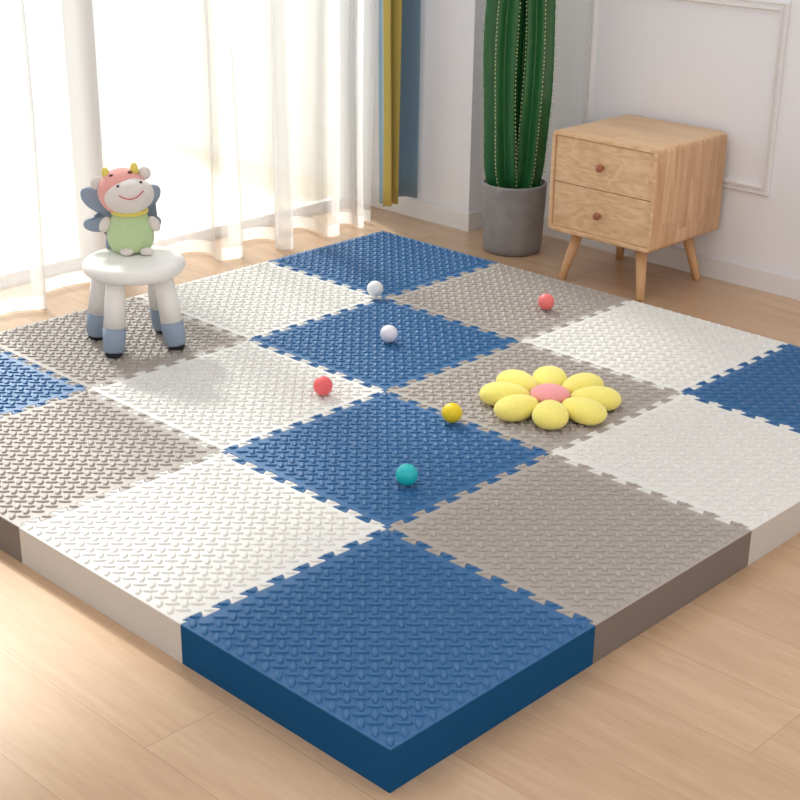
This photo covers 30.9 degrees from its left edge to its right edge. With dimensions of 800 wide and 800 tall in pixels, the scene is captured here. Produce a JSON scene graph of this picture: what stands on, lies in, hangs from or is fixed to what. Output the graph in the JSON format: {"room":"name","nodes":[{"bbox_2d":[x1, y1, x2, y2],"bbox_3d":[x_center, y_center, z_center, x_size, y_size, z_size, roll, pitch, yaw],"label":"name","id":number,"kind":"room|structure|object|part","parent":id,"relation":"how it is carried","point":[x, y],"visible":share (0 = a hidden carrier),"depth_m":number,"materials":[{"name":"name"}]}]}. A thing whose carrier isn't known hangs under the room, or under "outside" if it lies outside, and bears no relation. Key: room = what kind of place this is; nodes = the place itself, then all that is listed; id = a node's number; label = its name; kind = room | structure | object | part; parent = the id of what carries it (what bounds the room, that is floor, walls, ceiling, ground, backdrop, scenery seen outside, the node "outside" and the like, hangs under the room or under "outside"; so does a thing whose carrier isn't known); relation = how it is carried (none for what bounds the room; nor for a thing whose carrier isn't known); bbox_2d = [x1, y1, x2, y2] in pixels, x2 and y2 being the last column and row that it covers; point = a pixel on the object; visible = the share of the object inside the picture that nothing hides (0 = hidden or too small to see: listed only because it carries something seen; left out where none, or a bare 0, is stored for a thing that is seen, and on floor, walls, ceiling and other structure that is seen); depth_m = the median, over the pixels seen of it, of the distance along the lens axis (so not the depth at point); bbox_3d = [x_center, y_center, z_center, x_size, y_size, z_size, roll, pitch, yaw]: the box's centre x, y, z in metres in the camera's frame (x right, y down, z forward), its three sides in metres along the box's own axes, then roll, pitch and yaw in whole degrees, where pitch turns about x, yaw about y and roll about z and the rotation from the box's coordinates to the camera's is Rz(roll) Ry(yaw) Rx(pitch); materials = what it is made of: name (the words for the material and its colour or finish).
{"room":"children's room","nodes":[
{"label":"children's room","id":0,"kind":"room"},
{"bbox_2d":[0,136,331,272],"bbox_3d":[-2.521,-0.492,5.556,1.760,0.050,8.100,21,30,40],"label":"floor","id":1,"kind":"structure","parent":0,"point":[184,207],"depth_m":6.67,"materials":[{"name":"tile"}]},
{"bbox_2d":[0,0,370,314],"bbox_3d":[-0.783,-1.685,5.100,0.255,2.494,1.855,21,30,40],"label":"sheer curtain","id":2,"kind":"object","parent":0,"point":[285,222],"visible":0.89,"depth_m":5.56,"materials":[{"name":"white fabric"}]},
{"bbox_2d":[138,0,362,182],"bbox_3d":[-0.697,-1.677,7.095,1.760,1.020,0.120,21,30,40],"label":"window","id":3,"kind":"structure","parent":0,"point":[177,25],"depth_m":7.15,"materials":[{"name":"white glass"}]},
{"bbox_2d":[0,203,799,799],"bbox_3d":[-0.032,0.833,2.353,6.640,0.050,6.590,21,30,40],"label":"floor","id":4,"kind":"structure","parent":0,"point":[703,703],"depth_m":2.85,"materials":[{"name":"brown wood"}]},
{"bbox_2d":[0,230,799,792],"bbox_3d":[-0.043,0.017,4.147,2.399,0.099,2.399,21,30,40],"label":"play mat","id":5,"kind":"object","parent":4,"relation":"on","point":[389,656],"depth_m":3.57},
{"bbox_2d":[80,184,185,357],"bbox_3d":[-0.805,-0.394,4.376,0.310,0.469,0.309,-4,23,-11],"label":"stool","id":6,"kind":"object","parent":5,"relation":"on","point":[110,271],"visible":0.68,"depth_m":4.35,"materials":[{"name":"white plastic"}]},
{"bbox_3d":[-0.924,-0.337,4.439,0.080,0.152,0.068,1,22,0],"label":"leg","id":7,"kind":"part","parent":6,"relation":"part of","materials":[{"name":"white plastic"}]},
{"bbox_3d":[-0.854,-0.286,4.315,0.069,0.153,0.081,1,22,0],"label":"leg","id":8,"kind":"part","parent":6,"relation":"part of","materials":[{"name":"white plastic"}]},
{"bbox_3d":[-0.851,-0.564,4.430,0.242,0.196,0.022,-4,17,-11],"label":"backrest","id":9,"kind":"part","parent":6,"relation":"part of","materials":[{"name":"blue"}]},
{"bbox_2d":[90,162,160,255],"bbox_3d":[-0.822,-0.581,4.365,0.183,0.272,0.148,16,27,32],"label":"cow","id":10,"kind":"object","parent":6,"relation":"on","point":[125,193],"visible":1,"depth_m":4.33},
{"bbox_3d":[-0.891,-0.530,4.372,0.038,0.048,0.032,-2,22,-6],"label":"arm","id":11,"kind":"part","parent":10,"relation":"part of"},
{"bbox_3d":[-0.746,-0.534,4.386,0.038,0.048,0.032,-2,22,-6],"label":"arm","id":12,"kind":"part","parent":10,"relation":"part of"},
{"bbox_3d":[-0.804,-0.408,4.370,0.309,0.050,0.309,1,22,0],"label":"seat","id":13,"kind":"part","parent":6,"relation":"part of","materials":[{"name":"white plastic"}]},
{"bbox_3d":[-0.751,-0.357,4.492,0.068,0.153,0.082,1,22,0],"label":"leg","id":14,"kind":"part","parent":6,"relation":"part of","materials":[{"name":"white plastic"}]},
{"bbox_3d":[-0.700,-0.306,4.370,0.080,0.152,0.067,1,22,0],"label":"leg","id":15,"kind":"part","parent":6,"relation":"part of","materials":[{"name":"white plastic"}]},
{"bbox_2d":[313,376,332,394],"bbox_3d":[-0.217,-0.040,4.079,0.055,0.055,0.055,-8,24,-21],"label":"ball","id":16,"kind":"object","parent":5,"relation":"on","point":[323,385],"visible":1,"depth_m":4.06,"materials":[{"name":"red"}]},
{"bbox_2d":[367,281,382,296],"bbox_3d":[-0.084,-0.377,4.905,0.055,0.055,0.055,-5,23,-14],"label":"ball","id":17,"kind":"object","parent":5,"relation":"on","point":[374,288],"visible":1,"depth_m":4.89,"materials":[{"name":"white"}]},
{"bbox_2d":[380,325,397,342],"bbox_3d":[-0.034,-0.205,4.488,0.055,0.055,0.055,-5,23,-14],"label":"ball","id":18,"kind":"object","parent":5,"relation":"on","point":[388,333],"visible":1,"depth_m":4.47,"materials":[{"name":"white"}]},
{"bbox_2d":[396,464,417,485],"bbox_3d":[0.017,0.183,3.542,0.055,0.055,0.055,-9,24,-23],"label":"ball","id":19,"kind":"object","parent":5,"relation":"on","point":[406,474],"visible":1,"depth_m":3.52,"materials":[{"name":"teal plastic"}]},
{"bbox_2d":[442,403,461,422],"bbox_3d":[0.141,0.035,3.908,0.055,0.055,0.055,-6,23,-15],"label":"ball","id":20,"kind":"object","parent":5,"relation":"on","point":[451,412],"visible":1,"depth_m":3.89,"materials":[{"name":"yellow plastic"}]},
{"bbox_2d":[538,294,553,309],"bbox_3d":[0.485,-0.326,4.799,0.055,0.055,0.055,-8,24,-21],"label":"ball","id":21,"kind":"object","parent":5,"relation":"on","point":[545,301],"visible":1,"depth_m":4.78,"materials":[{"name":"red"}]},
{"bbox_2d":[479,366,621,429],"bbox_3d":[0.419,-0.013,4.030,0.374,0.058,0.374,-6,23,-17],"label":"cushion","id":22,"kind":"object","parent":5,"relation":"on","point":[551,398],"visible":1,"depth_m":3.98,"materials":[{"name":"yellow fabric"}]},
{"bbox_3d":[0.419,-0.016,4.029,0.112,0.048,0.112,21,30,40],"label":"flower","id":23,"kind":"part","parent":22,"relation":"part of","materials":[{"name":"pink fabric"}]},
{"bbox_2d":[482,178,546,256],"bbox_3d":[0.451,-0.735,5.761,0.256,0.278,0.256,21,30,40],"label":"cactus pot","id":24,"kind":"object","parent":4,"relation":"on","point":[512,219],"visible":0.84,"depth_m":5.67,"materials":[{"name":"concrete"}]},
{"bbox_2d":[481,0,557,188],"bbox_3d":[0.450,-1.400,5.503,0.287,1.223,0.203,-1,22,-4],"label":"cactus","id":25,"kind":"object","parent":24,"relation":"on","point":[519,41],"visible":0.99,"depth_m":5.52,"materials":[{"name":"green plant"}]},
{"bbox_3d":[0.400,-1.359,5.493,0.164,1.153,0.154,21,30,40],"label":"stem","id":26,"kind":"part","parent":25,"relation":"part of","materials":[{"name":"green plant"}]},
{"bbox_3d":[0.513,-1.393,5.487,0.141,1.223,0.150,21,30,40],"label":"stem","id":27,"kind":"part","parent":25,"relation":"part of","materials":[{"name":"green plant"}]},
{"bbox_2d":[548,114,726,300],"bbox_3d":[0.863,-0.716,5.354,0.463,0.563,0.463,21,30,40],"label":"nightstand","id":28,"kind":"object","parent":4,"relation":"on","point":[644,185],"visible":1,"depth_m":5.19,"materials":[{"name":"brown wood"}]},
{"bbox_3d":[0.644,-0.547,5.424,0.091,0.191,0.044,0,22,-2],"label":"leg","id":29,"kind":"part","parent":28,"relation":"part of","materials":[{"name":"brown wood"}]},
{"bbox_3d":[0.711,-0.662,5.208,0.030,0.030,0.027,21,30,40],"label":"knob","id":30,"kind":"part","parent":28,"relation":"part of","materials":[{"name":"brown wood"}]},
{"bbox_3d":[0.713,-0.824,5.142,0.030,0.030,0.027,21,30,40],"label":"knob","id":31,"kind":"part","parent":28,"relation":"part of","materials":[{"name":"brown wood"}]},
{"bbox_3d":[0.729,-0.675,5.221,0.425,0.166,0.022,21,30,40],"label":"drawer","id":32,"kind":"part","parent":28,"relation":"part of","materials":[{"name":"brown wood"}]},
{"bbox_3d":[0.731,-0.831,5.157,0.425,0.167,0.022,21,30,40],"label":"drawer","id":33,"kind":"part","parent":28,"relation":"part of","materials":[{"name":"brown wood"}]},
{"bbox_3d":[0.866,-0.631,5.637,0.044,0.191,0.091,1,22,0],"label":"leg","id":34,"kind":"part","parent":28,"relation":"part of","materials":[{"name":"brown wood"}]},
{"bbox_3d":[0.869,-0.462,5.223,0.044,0.191,0.091,1,22,0],"label":"leg","id":35,"kind":"part","parent":28,"relation":"part of","materials":[{"name":"brown wood"}]},
{"bbox_3d":[1.091,-0.546,5.436,0.091,0.191,0.044,0,22,-2],"label":"leg","id":36,"kind":"part","parent":28,"relation":"part of","materials":[{"name":"brown wood"}]},
{"bbox_2d":[363,0,485,212],"bbox_3d":[0.144,-2.209,5.759,0.630,3.000,0.190,21,30,40],"label":"wall pillar","id":37,"kind":"structure","parent":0,"point":[450,174],"depth_m":5.99,"materials":[{"name":"paint"}]},
{"bbox_2d":[378,0,420,206],"bbox_3d":[-0.002,-1.958,5.690,0.095,2.415,0.201,21,30,40],"label":"curtain","id":38,"kind":"object","parent":37,"relation":"hanging from","point":[399,21],"visible":1,"depth_m":5.97,"materials":[{"name":"blue fabric"}]},
{"bbox_3d":[-0.064,-1.942,5.648,0.023,2.415,0.071,-4,23,-12],"label":"blue panel","id":39,"kind":"part","parent":38,"relation":"part of","materials":[{"name":"blue fabric"}]},
{"bbox_3d":[-0.027,-1.940,5.640,0.082,2.412,0.080,2,22,3],"label":"olive panel","id":40,"kind":"part","parent":38,"relation":"part of","materials":[{"name":"yellow fabric"}]},
{"bbox_3d":[0.028,-1.976,5.721,0.121,2.405,0.081,-12,26,-29],"label":"blue panel","id":41,"kind":"part","parent":38,"relation":"part of","materials":[{"name":"blue fabric"}]},
{"bbox_2d":[363,186,470,231],"bbox_3d":[0.060,-0.830,6.241,0.643,0.080,0.013,21,30,40],"label":"baseboard","id":42,"kind":"structure","parent":37,"relation":"attached to","point":[431,212],"depth_m":6.19,"materials":[{"name":"white paint"}]},
{"bbox_2d":[542,0,799,277],"bbox_3d":[2.322,-1.441,4.023,6.640,3.050,0.120,21,30,40],"label":"wall","id":43,"kind":"structure","parent":0,"point":[711,66],"depth_m":5.32,"materials":[{"name":"paint"}]},
{"bbox_2d":[470,209,482,230],"bbox_3d":[0.357,-0.771,6.107,0.013,0.080,0.190,21,30,40],"label":"baseboard","id":44,"kind":"structure","parent":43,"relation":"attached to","point":[476,216],"depth_m":6.06,"materials":[{"name":"white paint"}]},
{"bbox_2d":[542,216,799,299],"bbox_3d":[2.532,0.008,4.279,5.877,0.080,0.013,21,30,40],"label":"baseboard","id":45,"kind":"structure","parent":43,"relation":"attached to","point":[760,279],"depth_m":5.46,"materials":[{"name":"white paint"}]},
{"bbox_2d":[582,0,790,196],"bbox_3d":[1.031,-1.168,5.376,0.852,0.683,0.017,21,30,40],"label":"trim","id":46,"kind":"structure","parent":43,"relation":"attached to","point":[763,189],"depth_m":5.17,"materials":[{"name":"white paint"}]},
{"bbox_3d":[-2.413,-1.903,3.611,0.120,4.000,6.400,21,30,40],"label":"wall window","id":47,"kind":"structure","parent":0,"visible":0},
{"bbox_2d":[0,0,359,288],"bbox_3d":[-2.106,-1.258,4.221,0.070,2.350,5.500,21,30,40],"label":"window","id":48,"kind":"structure","parent":47,"relation":"attached to","point":[77,22],"depth_m":5.42,"materials":[{"name":"white paint"}]},
{"bbox_3d":[-1.651,-1.396,4.679,0.006,2.190,1.280,21,30,40],"label":"pane","id":49,"kind":"part","parent":48,"relation":"part of","materials":[{"name":"clear glass"}]},
{"bbox_3d":[-1.651,-1.411,4.673,0.030,2.278,1.380,21,30,40],"label":"sash","id":50,"kind":"part","parent":48,"relation":"part of","materials":[{"name":"white paint"}]},
{"bbox_3d":[-0.682,-1.765,5.569,0.030,2.278,1.350,21,30,40],"label":"sash","id":51,"kind":"part","parent":48,"relation":"part of","materials":[{"name":"white glass"}]},
{"bbox_3d":[-0.682,-1.750,5.574,0.006,2.190,1.250,21,30,40],"label":"pane","id":52,"kind":"part","parent":48,"relation":"part of","materials":[{"name":"clear glass"}]}
]}

